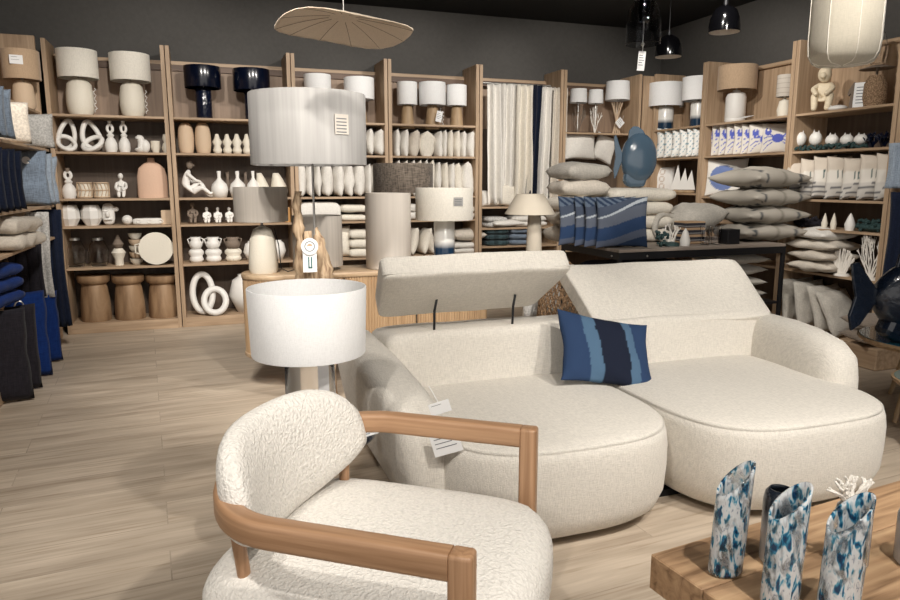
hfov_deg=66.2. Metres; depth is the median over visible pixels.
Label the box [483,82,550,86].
rail
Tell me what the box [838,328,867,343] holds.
cushion
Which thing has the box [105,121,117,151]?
vase
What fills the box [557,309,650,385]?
cushion
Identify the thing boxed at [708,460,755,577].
glass vase
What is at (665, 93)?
table lamp
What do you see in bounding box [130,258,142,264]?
bowl
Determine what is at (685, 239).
ornament
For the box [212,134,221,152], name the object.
vase
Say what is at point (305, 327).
lamp
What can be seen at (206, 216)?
figurine
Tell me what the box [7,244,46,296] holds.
jumper
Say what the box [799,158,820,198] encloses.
cushion
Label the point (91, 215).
vase
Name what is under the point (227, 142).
vase
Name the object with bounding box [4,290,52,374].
bag
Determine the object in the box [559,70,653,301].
shelving
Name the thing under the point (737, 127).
cushion
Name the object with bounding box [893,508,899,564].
vase
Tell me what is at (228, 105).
shelving
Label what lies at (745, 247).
display table
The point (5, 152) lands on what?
cushion
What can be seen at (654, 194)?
duvet
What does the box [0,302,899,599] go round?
floor
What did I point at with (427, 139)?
cushion
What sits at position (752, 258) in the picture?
cushion
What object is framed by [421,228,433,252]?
cushion
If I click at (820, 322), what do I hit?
cushion
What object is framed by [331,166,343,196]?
cushion
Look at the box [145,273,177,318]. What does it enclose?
wooden stool
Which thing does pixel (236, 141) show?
vase
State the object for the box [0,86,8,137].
cushion
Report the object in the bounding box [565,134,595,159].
pillow
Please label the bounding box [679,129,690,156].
cushion
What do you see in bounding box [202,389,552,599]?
armchair
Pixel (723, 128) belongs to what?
cushion
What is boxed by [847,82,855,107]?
figure
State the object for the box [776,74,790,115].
table lamp
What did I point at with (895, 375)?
round table
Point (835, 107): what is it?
dish
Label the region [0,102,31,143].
cushion
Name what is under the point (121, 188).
figurine
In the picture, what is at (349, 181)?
cushion
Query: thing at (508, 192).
cushion
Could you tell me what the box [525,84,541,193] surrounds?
curtain
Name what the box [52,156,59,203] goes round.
cushion
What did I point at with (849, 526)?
glass vase
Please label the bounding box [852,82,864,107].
price card
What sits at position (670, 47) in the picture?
dome pendant
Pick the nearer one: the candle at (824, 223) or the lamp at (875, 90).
the lamp at (875, 90)
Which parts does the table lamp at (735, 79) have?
lamp shade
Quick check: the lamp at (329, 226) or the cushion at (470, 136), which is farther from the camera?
the cushion at (470, 136)
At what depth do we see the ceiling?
7.91 m
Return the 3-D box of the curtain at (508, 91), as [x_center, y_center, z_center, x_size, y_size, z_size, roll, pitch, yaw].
[0.698,-1.849,8.241,0.250,1.418,0.094,-3,10,-19]
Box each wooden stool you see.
[77,273,111,322]
[111,273,145,320]
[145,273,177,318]
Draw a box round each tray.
[133,218,162,224]
[134,232,177,264]
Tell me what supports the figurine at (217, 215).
on the shelving at (228, 105)
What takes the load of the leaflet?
on the side table at (369, 438)
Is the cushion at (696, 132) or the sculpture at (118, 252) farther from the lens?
the cushion at (696, 132)
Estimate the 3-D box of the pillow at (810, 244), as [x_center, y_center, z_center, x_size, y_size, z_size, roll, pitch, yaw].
[3.519,-0.521,6.489,0.429,0.132,0.532,-4,11,-24]
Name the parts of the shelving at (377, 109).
panel, shelf, rail, rail, panel, panel, shelf, shelf, shelf, shelf, panel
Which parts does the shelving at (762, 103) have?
panel, shelf, shelf, shelf, panel, shelf, panel, rail, panel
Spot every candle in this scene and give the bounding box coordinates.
[821,213,827,227]
[830,213,836,228]
[844,213,855,230]
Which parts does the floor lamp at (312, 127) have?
lamp shade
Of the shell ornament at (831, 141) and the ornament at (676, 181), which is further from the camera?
the ornament at (676, 181)
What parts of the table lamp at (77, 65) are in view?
lamp shade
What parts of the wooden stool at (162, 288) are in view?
seat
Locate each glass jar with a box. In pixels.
[67,238,86,266]
[88,238,108,266]
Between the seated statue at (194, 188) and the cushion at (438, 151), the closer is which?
the seated statue at (194, 188)
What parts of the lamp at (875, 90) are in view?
lamp shade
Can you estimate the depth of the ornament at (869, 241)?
6.00 m
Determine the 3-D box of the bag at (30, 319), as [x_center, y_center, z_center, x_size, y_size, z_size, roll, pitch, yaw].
[-3.182,0.352,4.911,0.447,0.632,0.089,-7,12,-35]
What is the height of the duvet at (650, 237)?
0.129 m
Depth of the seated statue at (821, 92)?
6.37 m
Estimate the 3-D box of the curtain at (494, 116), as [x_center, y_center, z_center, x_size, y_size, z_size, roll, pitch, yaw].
[0.536,-1.832,8.138,0.219,1.386,0.095,-3,10,-19]
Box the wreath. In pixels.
[655,230,668,246]
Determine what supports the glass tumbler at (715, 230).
on the display table at (745, 247)
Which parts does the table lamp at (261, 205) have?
lamp shade, cord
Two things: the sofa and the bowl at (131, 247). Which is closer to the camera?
the sofa
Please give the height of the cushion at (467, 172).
0.394 m
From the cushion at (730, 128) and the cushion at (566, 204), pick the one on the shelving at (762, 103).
the cushion at (730, 128)
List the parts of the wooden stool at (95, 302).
seat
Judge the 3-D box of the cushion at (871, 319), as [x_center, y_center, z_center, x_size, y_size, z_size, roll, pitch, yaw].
[3.550,0.179,5.683,0.505,0.124,0.361,0,10,0]
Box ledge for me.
[0,139,54,259]
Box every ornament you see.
[661,223,680,246]
[671,164,679,192]
[677,168,686,192]
[680,228,689,245]
[683,171,694,192]
[794,130,806,150]
[807,129,822,150]
[822,132,838,149]
[833,248,854,276]
[836,133,853,148]
[850,133,868,147]
[857,235,878,280]
[863,131,878,147]
[874,131,889,146]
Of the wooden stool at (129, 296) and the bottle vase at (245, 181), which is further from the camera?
the bottle vase at (245, 181)
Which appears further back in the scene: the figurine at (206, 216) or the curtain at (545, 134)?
the curtain at (545, 134)
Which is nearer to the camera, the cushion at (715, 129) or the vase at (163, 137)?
the vase at (163, 137)
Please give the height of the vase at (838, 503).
0.185 m
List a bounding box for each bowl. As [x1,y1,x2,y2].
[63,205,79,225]
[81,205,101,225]
[128,233,141,239]
[128,239,140,245]
[129,245,138,251]
[129,252,140,257]
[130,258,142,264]
[150,141,160,152]
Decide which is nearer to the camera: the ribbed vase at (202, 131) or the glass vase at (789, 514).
the glass vase at (789, 514)
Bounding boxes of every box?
[161,210,170,223]
[673,221,705,243]
[845,341,899,370]
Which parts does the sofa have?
armrest, backrest, seat, frame, backrest, seat, armrest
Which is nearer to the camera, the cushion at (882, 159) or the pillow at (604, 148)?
the cushion at (882, 159)
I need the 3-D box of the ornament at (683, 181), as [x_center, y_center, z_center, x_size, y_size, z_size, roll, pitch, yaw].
[2.816,-1.443,8.332,0.135,0.297,0.040,6,11,30]
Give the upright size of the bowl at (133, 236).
0.064 m
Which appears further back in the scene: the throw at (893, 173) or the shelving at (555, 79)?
the shelving at (555, 79)
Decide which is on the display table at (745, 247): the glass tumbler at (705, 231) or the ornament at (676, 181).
the glass tumbler at (705, 231)
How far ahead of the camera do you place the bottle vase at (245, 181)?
7.49 m
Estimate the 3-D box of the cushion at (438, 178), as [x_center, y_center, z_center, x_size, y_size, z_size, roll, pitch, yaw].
[-0.166,-1.421,8.100,0.103,0.392,0.360,-3,10,-18]
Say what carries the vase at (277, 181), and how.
on the shelving at (228, 105)
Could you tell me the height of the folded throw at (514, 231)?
0.070 m
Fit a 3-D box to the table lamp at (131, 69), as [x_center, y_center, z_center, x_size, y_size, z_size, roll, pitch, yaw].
[-3.172,-2.130,6.867,0.372,0.604,0.372,-3,10,-19]
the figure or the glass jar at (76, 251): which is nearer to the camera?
the figure
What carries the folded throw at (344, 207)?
on the folded throw at (345, 217)
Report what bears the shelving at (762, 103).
on the floor
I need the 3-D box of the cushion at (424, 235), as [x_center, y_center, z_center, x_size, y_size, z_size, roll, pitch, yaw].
[-0.306,-0.706,8.152,0.153,0.310,0.341,-4,10,-22]
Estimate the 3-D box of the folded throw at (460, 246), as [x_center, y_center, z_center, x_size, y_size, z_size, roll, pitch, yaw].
[0.130,-0.641,8.341,0.320,0.133,0.351,-3,10,-19]
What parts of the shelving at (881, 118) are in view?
panel, shelf, shelf, shelf, shelf, shelf, panel, panel, panel, rail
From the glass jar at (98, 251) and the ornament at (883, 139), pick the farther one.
the glass jar at (98, 251)
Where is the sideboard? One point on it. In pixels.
(360, 273)
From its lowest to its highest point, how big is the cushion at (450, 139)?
0.337 m
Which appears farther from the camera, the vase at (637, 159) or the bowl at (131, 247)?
the bowl at (131, 247)
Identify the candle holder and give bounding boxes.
[76,182,92,197]
[93,182,109,197]
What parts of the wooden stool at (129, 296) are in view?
seat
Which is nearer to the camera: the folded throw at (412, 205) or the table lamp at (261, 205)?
the table lamp at (261, 205)
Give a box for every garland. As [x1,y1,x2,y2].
[794,216,822,226]
[855,218,880,231]
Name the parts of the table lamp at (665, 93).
lamp shade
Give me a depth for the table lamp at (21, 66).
6.02 m
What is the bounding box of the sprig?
[826,475,874,503]
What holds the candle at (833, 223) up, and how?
on the shelving at (881, 118)
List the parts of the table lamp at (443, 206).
lamp shade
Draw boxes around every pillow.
[542,225,559,241]
[544,211,559,224]
[546,161,612,179]
[546,179,610,196]
[547,195,587,210]
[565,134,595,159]
[594,131,614,165]
[786,239,860,251]
[786,260,850,272]
[788,249,859,262]
[800,226,860,240]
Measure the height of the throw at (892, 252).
0.804 m
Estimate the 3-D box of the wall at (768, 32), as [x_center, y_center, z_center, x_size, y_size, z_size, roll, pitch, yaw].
[4.896,-1.032,3.784,0.150,3.760,12.050,-3,10,-19]
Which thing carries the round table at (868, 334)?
on the floor
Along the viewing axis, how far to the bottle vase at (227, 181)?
7.43 m
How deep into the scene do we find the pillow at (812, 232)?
6.33 m
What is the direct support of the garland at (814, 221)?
on the shelving at (881, 118)
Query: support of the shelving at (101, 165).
on the floor
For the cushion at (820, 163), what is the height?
0.408 m
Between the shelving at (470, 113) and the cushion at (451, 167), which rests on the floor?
the shelving at (470, 113)
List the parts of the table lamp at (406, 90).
lamp shade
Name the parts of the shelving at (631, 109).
panel, rail, rail, panel, panel, shelf, panel, corner panel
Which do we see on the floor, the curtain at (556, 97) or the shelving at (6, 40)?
the shelving at (6, 40)
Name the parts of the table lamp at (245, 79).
lamp shade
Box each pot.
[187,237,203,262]
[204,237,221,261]
[223,237,241,261]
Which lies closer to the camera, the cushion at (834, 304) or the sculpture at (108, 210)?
the cushion at (834, 304)
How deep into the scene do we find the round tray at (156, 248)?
7.04 m
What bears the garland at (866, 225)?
on the shelving at (881, 118)
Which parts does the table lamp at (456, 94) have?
lamp shade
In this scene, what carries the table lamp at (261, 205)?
on the sideboard
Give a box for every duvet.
[301,201,340,214]
[591,187,675,200]
[646,201,672,214]
[646,214,672,227]
[646,228,669,241]
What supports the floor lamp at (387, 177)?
on the floor
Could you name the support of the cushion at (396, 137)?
on the shelving at (470, 113)
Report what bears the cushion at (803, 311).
on the shelving at (881, 118)
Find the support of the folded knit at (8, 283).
on the folded knit at (14, 295)
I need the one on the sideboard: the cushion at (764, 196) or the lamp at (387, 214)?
the lamp at (387, 214)
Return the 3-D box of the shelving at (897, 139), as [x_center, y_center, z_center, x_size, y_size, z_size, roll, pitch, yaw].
[4.079,-0.801,5.219,0.440,2.820,1.282,-3,10,-19]
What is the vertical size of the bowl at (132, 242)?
0.064 m
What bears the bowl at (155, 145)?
on the shelving at (101, 165)
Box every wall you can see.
[0,0,661,326]
[660,0,899,311]
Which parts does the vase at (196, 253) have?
pot, pot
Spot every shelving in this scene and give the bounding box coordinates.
[0,33,62,337]
[0,307,5,406]
[40,38,182,334]
[164,45,294,326]
[290,53,388,264]
[387,59,478,255]
[478,64,563,251]
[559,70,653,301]
[649,62,706,260]
[695,41,797,313]
[777,37,899,341]
[881,100,899,275]
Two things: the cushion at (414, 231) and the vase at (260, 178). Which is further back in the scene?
the cushion at (414, 231)
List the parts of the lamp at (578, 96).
lamp shade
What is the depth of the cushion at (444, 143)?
7.92 m
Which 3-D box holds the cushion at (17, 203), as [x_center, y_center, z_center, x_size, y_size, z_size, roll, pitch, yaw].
[-3.153,-0.824,4.724,0.341,0.424,0.089,-7,12,-36]
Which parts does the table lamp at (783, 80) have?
lamp shade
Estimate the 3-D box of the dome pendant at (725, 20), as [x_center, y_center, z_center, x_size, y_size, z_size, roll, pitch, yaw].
[1.996,-2.386,4.951,0.220,0.885,0.220,-3,10,-19]
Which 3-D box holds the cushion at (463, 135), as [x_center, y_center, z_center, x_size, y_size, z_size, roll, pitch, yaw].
[0.117,-1.819,8.139,0.092,0.322,0.357,-3,10,-19]
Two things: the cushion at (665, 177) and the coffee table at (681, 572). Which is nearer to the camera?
the coffee table at (681, 572)
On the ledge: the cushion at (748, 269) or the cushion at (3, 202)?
the cushion at (3, 202)
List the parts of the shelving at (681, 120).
panel, shelf, shelf, shelf, panel, panel, panel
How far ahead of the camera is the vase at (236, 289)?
7.42 m
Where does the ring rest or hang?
on the display table at (745, 247)
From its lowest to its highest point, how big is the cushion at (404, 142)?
0.324 m
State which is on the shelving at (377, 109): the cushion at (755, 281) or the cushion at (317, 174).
the cushion at (317, 174)
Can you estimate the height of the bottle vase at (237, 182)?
0.276 m
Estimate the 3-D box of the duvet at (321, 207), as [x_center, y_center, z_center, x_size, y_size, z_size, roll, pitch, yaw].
[-1.470,-0.991,7.702,0.441,0.218,0.345,-3,10,-19]
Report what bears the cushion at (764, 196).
on the cushion at (738, 214)
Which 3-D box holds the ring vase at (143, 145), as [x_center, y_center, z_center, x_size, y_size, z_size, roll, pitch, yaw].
[-3.115,-1.578,6.982,0.145,0.178,0.088,-3,10,-19]
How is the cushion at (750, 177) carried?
on the cushion at (764, 196)
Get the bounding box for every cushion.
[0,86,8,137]
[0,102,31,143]
[0,147,8,211]
[2,148,15,210]
[3,89,15,138]
[9,149,21,209]
[15,150,26,208]
[26,114,55,147]
[46,153,56,203]
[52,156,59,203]
[298,166,305,196]
[305,167,314,196]
[314,167,321,196]
[320,167,332,196]
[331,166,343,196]
[342,166,354,196]
[342,225,349,256]
[352,166,364,195]
[362,164,371,195]
[366,129,373,154]
[370,165,372,192]
[373,129,383,154]
[392,129,400,158]
[397,129,408,159]
[408,130,419,155]
[411,227,418,254]
[416,227,431,253]
[417,131,434,158]
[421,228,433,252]
[428,160,434,187]
[430,131,442,159]
[434,162,441,187]
[437,130,446,159]
[440,163,448,187]
[446,130,453,158]
[448,163,454,187]
[453,130,460,156]
[454,163,462,187]
[455,131,466,159]
[455,228,486,240]
[459,162,473,191]
[465,131,474,156]
[482,190,500,205]
[493,219,523,226]
[497,185,513,205]
[523,285,560,315]
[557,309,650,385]
[558,196,608,245]
[574,196,624,245]
[584,196,635,246]
[596,196,647,247]
[656,128,676,157]
[657,166,675,189]
[661,203,729,236]
[663,128,672,157]
[670,130,696,157]
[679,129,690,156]
[685,129,692,156]
[690,254,768,264]
[691,129,699,156]
[704,158,748,195]
[708,166,811,188]
[708,187,810,206]
[710,126,735,155]
[710,223,806,240]
[717,125,726,154]
[724,124,754,154]
[724,206,810,223]
[732,123,768,154]
[740,123,774,153]
[740,264,766,274]
[746,123,783,153]
[748,276,767,284]
[756,289,765,294]
[760,123,786,152]
[782,277,811,319]
[787,163,800,191]
[793,279,823,325]
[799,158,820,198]
[806,283,839,330]
[811,155,836,198]
[814,288,862,336]
[824,156,851,198]
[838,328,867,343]
[839,313,878,326]
[840,158,864,199]
[856,154,882,200]
[874,153,887,199]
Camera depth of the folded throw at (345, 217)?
7.69 m
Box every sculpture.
[56,118,77,150]
[80,119,104,151]
[102,203,118,224]
[189,271,228,315]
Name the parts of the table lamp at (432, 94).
lamp shade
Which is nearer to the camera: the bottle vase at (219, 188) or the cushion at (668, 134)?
the bottle vase at (219, 188)
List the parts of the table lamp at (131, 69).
lamp shade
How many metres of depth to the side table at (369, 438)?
2.61 m
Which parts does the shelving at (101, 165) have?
panel, rail, rail, shelf, panel, shelf, shelf, shelf, panel, shelf, panel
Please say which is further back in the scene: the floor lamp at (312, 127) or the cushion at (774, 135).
the cushion at (774, 135)
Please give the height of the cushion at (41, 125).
0.302 m
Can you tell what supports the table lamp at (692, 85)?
on the shelving at (681, 120)
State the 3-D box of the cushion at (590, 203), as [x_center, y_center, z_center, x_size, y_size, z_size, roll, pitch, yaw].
[1.367,-0.670,5.903,0.464,0.431,0.105,-1,10,-7]
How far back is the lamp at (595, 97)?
8.52 m
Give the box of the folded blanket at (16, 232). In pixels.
[0,215,46,250]
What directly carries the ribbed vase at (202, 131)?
on the shelving at (228, 105)
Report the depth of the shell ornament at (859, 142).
6.04 m
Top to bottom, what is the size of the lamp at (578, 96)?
0.525 m
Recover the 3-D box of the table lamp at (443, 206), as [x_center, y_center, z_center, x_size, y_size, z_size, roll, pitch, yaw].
[-0.045,-0.582,5.463,0.454,0.606,0.460,-3,10,-19]
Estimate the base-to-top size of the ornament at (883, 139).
0.134 m
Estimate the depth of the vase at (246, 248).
7.44 m
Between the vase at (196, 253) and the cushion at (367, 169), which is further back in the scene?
the cushion at (367, 169)
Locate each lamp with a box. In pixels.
[0,47,41,109]
[55,47,98,114]
[108,51,150,115]
[183,64,220,117]
[232,67,269,118]
[232,187,293,273]
[246,279,365,393]
[247,87,366,393]
[291,214,342,266]
[304,73,330,87]
[344,76,373,122]
[365,192,410,269]
[373,163,432,192]
[397,81,416,128]
[415,188,472,254]
[419,81,445,129]
[446,84,466,129]
[505,194,554,315]
[569,88,586,131]
[588,89,602,132]
[605,80,629,132]
[649,81,683,128]
[682,75,702,125]
[717,63,758,121]
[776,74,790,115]
[859,32,895,105]
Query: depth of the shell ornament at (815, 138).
6.48 m
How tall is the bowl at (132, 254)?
0.064 m
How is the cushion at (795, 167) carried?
on the shelving at (881, 118)
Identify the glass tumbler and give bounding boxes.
[700,226,710,244]
[711,226,721,244]
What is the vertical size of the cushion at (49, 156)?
0.446 m
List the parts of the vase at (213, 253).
pot, pot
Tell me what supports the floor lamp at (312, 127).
on the floor
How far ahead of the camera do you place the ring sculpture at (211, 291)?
7.33 m
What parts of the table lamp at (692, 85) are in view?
lamp shade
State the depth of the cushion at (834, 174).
6.26 m
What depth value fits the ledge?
5.17 m
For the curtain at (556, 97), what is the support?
hanging from the shelving at (555, 79)
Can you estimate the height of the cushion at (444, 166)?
0.386 m
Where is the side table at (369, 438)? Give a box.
[365,434,374,444]
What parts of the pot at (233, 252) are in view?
pot, pot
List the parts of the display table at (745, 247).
leg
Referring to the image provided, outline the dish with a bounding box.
[828,105,847,109]
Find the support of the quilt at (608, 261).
on the display table at (745, 247)
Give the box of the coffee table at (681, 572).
[650,481,899,599]
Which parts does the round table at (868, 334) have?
leg, leg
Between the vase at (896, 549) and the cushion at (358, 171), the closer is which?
the vase at (896, 549)
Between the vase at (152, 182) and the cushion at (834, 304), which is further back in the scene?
the vase at (152, 182)
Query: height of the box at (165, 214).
0.144 m
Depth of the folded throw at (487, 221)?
8.28 m
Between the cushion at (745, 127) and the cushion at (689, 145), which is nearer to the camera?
the cushion at (745, 127)
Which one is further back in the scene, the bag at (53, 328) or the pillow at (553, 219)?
the pillow at (553, 219)
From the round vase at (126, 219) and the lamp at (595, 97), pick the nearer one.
the round vase at (126, 219)
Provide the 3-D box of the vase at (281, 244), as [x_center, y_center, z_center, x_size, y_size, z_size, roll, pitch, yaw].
[-1.888,-0.555,7.603,0.160,0.212,0.160,-3,10,-19]
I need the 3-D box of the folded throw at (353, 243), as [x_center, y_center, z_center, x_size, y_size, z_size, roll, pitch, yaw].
[-1.052,-0.658,7.909,0.245,0.102,0.349,-3,10,-19]
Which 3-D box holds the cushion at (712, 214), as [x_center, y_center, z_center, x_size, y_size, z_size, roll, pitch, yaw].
[2.276,-0.765,6.611,0.584,0.332,0.507,-5,11,-29]
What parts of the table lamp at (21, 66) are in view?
lamp shade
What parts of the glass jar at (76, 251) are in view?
lid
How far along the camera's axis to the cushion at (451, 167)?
8.01 m
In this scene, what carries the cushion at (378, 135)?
on the shelving at (377, 109)
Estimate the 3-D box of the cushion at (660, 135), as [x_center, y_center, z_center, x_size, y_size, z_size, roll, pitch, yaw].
[2.753,-1.964,8.657,0.351,0.376,0.191,-1,10,-7]
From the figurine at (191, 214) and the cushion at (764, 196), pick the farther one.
the figurine at (191, 214)
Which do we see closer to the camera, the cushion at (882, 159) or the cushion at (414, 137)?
the cushion at (882, 159)
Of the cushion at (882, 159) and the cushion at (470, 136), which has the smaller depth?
the cushion at (882, 159)
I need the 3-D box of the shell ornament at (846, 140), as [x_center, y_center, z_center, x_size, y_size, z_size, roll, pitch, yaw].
[3.564,-1.431,6.201,0.141,0.154,0.162,-3,10,-19]
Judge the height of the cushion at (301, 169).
0.352 m
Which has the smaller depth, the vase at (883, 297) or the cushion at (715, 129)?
the vase at (883, 297)
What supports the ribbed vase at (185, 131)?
on the shelving at (228, 105)
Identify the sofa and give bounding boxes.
[338,250,885,538]
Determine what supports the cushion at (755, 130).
on the shelving at (762, 103)
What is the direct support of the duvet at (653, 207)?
on the duvet at (663, 221)
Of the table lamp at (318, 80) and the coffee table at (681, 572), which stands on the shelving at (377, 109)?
the table lamp at (318, 80)
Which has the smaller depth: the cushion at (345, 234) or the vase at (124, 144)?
the vase at (124, 144)
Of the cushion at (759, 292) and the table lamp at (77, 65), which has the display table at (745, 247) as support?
the cushion at (759, 292)
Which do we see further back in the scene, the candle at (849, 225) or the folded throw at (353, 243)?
the folded throw at (353, 243)
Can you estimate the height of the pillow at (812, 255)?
0.130 m
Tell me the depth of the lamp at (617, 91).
8.62 m
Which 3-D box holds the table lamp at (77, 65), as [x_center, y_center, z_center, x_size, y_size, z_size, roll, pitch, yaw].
[-3.610,-2.107,6.712,0.362,0.613,0.362,-3,10,-19]
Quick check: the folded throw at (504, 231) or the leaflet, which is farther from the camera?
the folded throw at (504, 231)
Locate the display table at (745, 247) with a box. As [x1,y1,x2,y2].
[560,236,785,315]
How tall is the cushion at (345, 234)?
0.355 m
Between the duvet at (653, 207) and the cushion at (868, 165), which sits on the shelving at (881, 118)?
the cushion at (868, 165)
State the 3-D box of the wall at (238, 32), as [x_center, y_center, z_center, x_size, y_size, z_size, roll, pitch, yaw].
[-0.809,-1.780,8.157,8.100,3.760,0.150,-3,10,-19]
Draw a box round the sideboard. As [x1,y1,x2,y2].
[241,264,486,357]
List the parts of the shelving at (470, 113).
panel, panel, rail, rail, panel, shelf, shelf, shelf, shelf, panel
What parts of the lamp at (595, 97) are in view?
lamp shade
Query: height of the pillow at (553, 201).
0.159 m
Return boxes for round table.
[857,325,899,422]
[891,369,899,385]
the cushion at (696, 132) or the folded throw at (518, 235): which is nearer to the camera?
the cushion at (696, 132)
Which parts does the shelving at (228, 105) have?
panel, shelf, shelf, panel, rail, rail, panel, shelf, shelf, shelf, panel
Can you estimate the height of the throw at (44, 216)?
0.702 m
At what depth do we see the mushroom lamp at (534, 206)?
5.89 m
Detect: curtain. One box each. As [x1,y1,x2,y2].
[487,83,502,203]
[501,83,516,186]
[514,84,532,196]
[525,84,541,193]
[537,86,553,198]
[549,87,567,197]
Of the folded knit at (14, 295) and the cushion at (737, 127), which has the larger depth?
the cushion at (737, 127)
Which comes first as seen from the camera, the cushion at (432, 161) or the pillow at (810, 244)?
the pillow at (810, 244)
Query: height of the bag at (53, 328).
0.603 m
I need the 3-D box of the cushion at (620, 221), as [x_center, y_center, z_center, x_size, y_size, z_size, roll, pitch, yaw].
[1.451,-0.657,5.831,0.463,0.430,0.137,-2,10,-11]
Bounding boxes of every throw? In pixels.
[19,150,51,204]
[24,212,54,297]
[30,209,72,326]
[339,204,364,211]
[341,214,364,220]
[348,229,365,238]
[349,238,365,247]
[349,247,365,256]
[411,203,414,218]
[455,241,473,252]
[482,216,506,226]
[482,229,508,233]
[482,233,508,239]
[482,239,508,245]
[504,238,525,244]
[505,215,546,226]
[505,233,526,238]
[508,229,526,233]
[882,192,899,274]
[884,143,899,187]
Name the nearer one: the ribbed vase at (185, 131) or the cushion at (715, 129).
the ribbed vase at (185, 131)
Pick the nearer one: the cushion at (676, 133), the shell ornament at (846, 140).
the shell ornament at (846, 140)
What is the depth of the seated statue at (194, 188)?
7.16 m
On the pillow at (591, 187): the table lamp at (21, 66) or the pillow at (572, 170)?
the pillow at (572, 170)
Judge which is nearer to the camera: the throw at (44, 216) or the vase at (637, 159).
the throw at (44, 216)
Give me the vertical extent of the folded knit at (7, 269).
0.099 m
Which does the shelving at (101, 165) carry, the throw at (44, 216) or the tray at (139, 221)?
the tray at (139, 221)
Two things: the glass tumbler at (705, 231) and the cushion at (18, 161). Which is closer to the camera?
the cushion at (18, 161)
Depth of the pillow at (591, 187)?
6.17 m
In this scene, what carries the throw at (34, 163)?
on the ledge
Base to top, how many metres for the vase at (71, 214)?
0.206 m
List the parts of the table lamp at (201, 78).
lamp shade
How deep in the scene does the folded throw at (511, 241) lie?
8.43 m
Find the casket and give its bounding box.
[720,228,739,243]
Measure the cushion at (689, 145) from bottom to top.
0.337 m
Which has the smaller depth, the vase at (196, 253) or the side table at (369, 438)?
the side table at (369, 438)
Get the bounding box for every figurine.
[114,173,127,196]
[187,202,198,222]
[202,207,210,222]
[213,207,221,222]
[225,207,233,222]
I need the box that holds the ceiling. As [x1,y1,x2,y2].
[310,0,755,30]
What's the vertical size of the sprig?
0.095 m
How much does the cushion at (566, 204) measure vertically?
0.428 m
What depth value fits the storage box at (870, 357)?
5.59 m
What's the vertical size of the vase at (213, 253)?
0.263 m
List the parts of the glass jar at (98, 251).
lid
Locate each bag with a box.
[0,307,34,401]
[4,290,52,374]
[4,303,42,387]
[45,290,63,360]
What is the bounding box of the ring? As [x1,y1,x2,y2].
[652,212,674,241]
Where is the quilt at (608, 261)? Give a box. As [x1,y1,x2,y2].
[579,258,679,264]
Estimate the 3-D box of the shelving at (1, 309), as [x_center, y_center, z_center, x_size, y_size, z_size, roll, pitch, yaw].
[-3.121,-0.595,4.018,0.440,2.820,1.342,-3,10,-19]
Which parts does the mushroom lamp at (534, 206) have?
lamp shade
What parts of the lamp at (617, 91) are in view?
lamp shade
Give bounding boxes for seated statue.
[182,160,212,196]
[811,68,834,110]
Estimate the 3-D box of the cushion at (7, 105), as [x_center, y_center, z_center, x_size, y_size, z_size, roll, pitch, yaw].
[-3.168,-1.270,4.692,0.340,0.342,0.112,-7,12,-36]
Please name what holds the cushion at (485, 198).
on the shelving at (555, 79)
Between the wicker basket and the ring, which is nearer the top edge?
the ring
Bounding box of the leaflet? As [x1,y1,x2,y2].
[366,432,378,436]
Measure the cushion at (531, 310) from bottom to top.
0.449 m
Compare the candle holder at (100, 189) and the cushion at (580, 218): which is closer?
the cushion at (580, 218)
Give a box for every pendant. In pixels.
[274,0,412,49]
[625,0,660,70]
[655,2,681,58]
[708,0,740,34]
[807,0,886,68]
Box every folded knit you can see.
[0,262,23,278]
[0,276,23,292]
[0,289,25,307]
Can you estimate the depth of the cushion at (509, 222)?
8.29 m
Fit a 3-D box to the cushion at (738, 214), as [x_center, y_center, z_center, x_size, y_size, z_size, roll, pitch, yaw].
[2.956,-0.824,6.626,0.726,0.189,0.600,-3,10,-19]
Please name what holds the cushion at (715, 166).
on the shelving at (762, 103)
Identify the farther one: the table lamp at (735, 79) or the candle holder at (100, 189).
the table lamp at (735, 79)
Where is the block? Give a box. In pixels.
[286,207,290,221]
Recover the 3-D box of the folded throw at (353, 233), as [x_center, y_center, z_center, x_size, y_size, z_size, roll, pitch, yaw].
[-1.050,-0.762,7.892,0.244,0.102,0.349,-3,10,-19]
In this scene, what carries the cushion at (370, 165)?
on the shelving at (377, 109)
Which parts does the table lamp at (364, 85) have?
lamp shade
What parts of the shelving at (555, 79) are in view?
panel, panel, shelf, panel, rail, rail, shelf, shelf, panel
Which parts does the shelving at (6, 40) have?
shelf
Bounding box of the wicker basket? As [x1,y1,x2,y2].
[537,261,577,315]
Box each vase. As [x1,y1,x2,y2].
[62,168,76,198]
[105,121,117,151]
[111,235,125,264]
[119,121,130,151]
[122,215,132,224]
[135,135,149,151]
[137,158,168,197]
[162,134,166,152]
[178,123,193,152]
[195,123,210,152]
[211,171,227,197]
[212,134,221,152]
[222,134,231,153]
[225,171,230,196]
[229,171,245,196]
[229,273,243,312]
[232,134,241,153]
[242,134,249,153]
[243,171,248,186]
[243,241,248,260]
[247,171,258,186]
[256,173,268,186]
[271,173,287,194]
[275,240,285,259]
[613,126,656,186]
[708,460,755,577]
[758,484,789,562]
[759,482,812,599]
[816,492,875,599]
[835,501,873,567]
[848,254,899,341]
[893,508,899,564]
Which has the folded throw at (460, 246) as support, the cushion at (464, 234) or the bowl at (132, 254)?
the cushion at (464, 234)

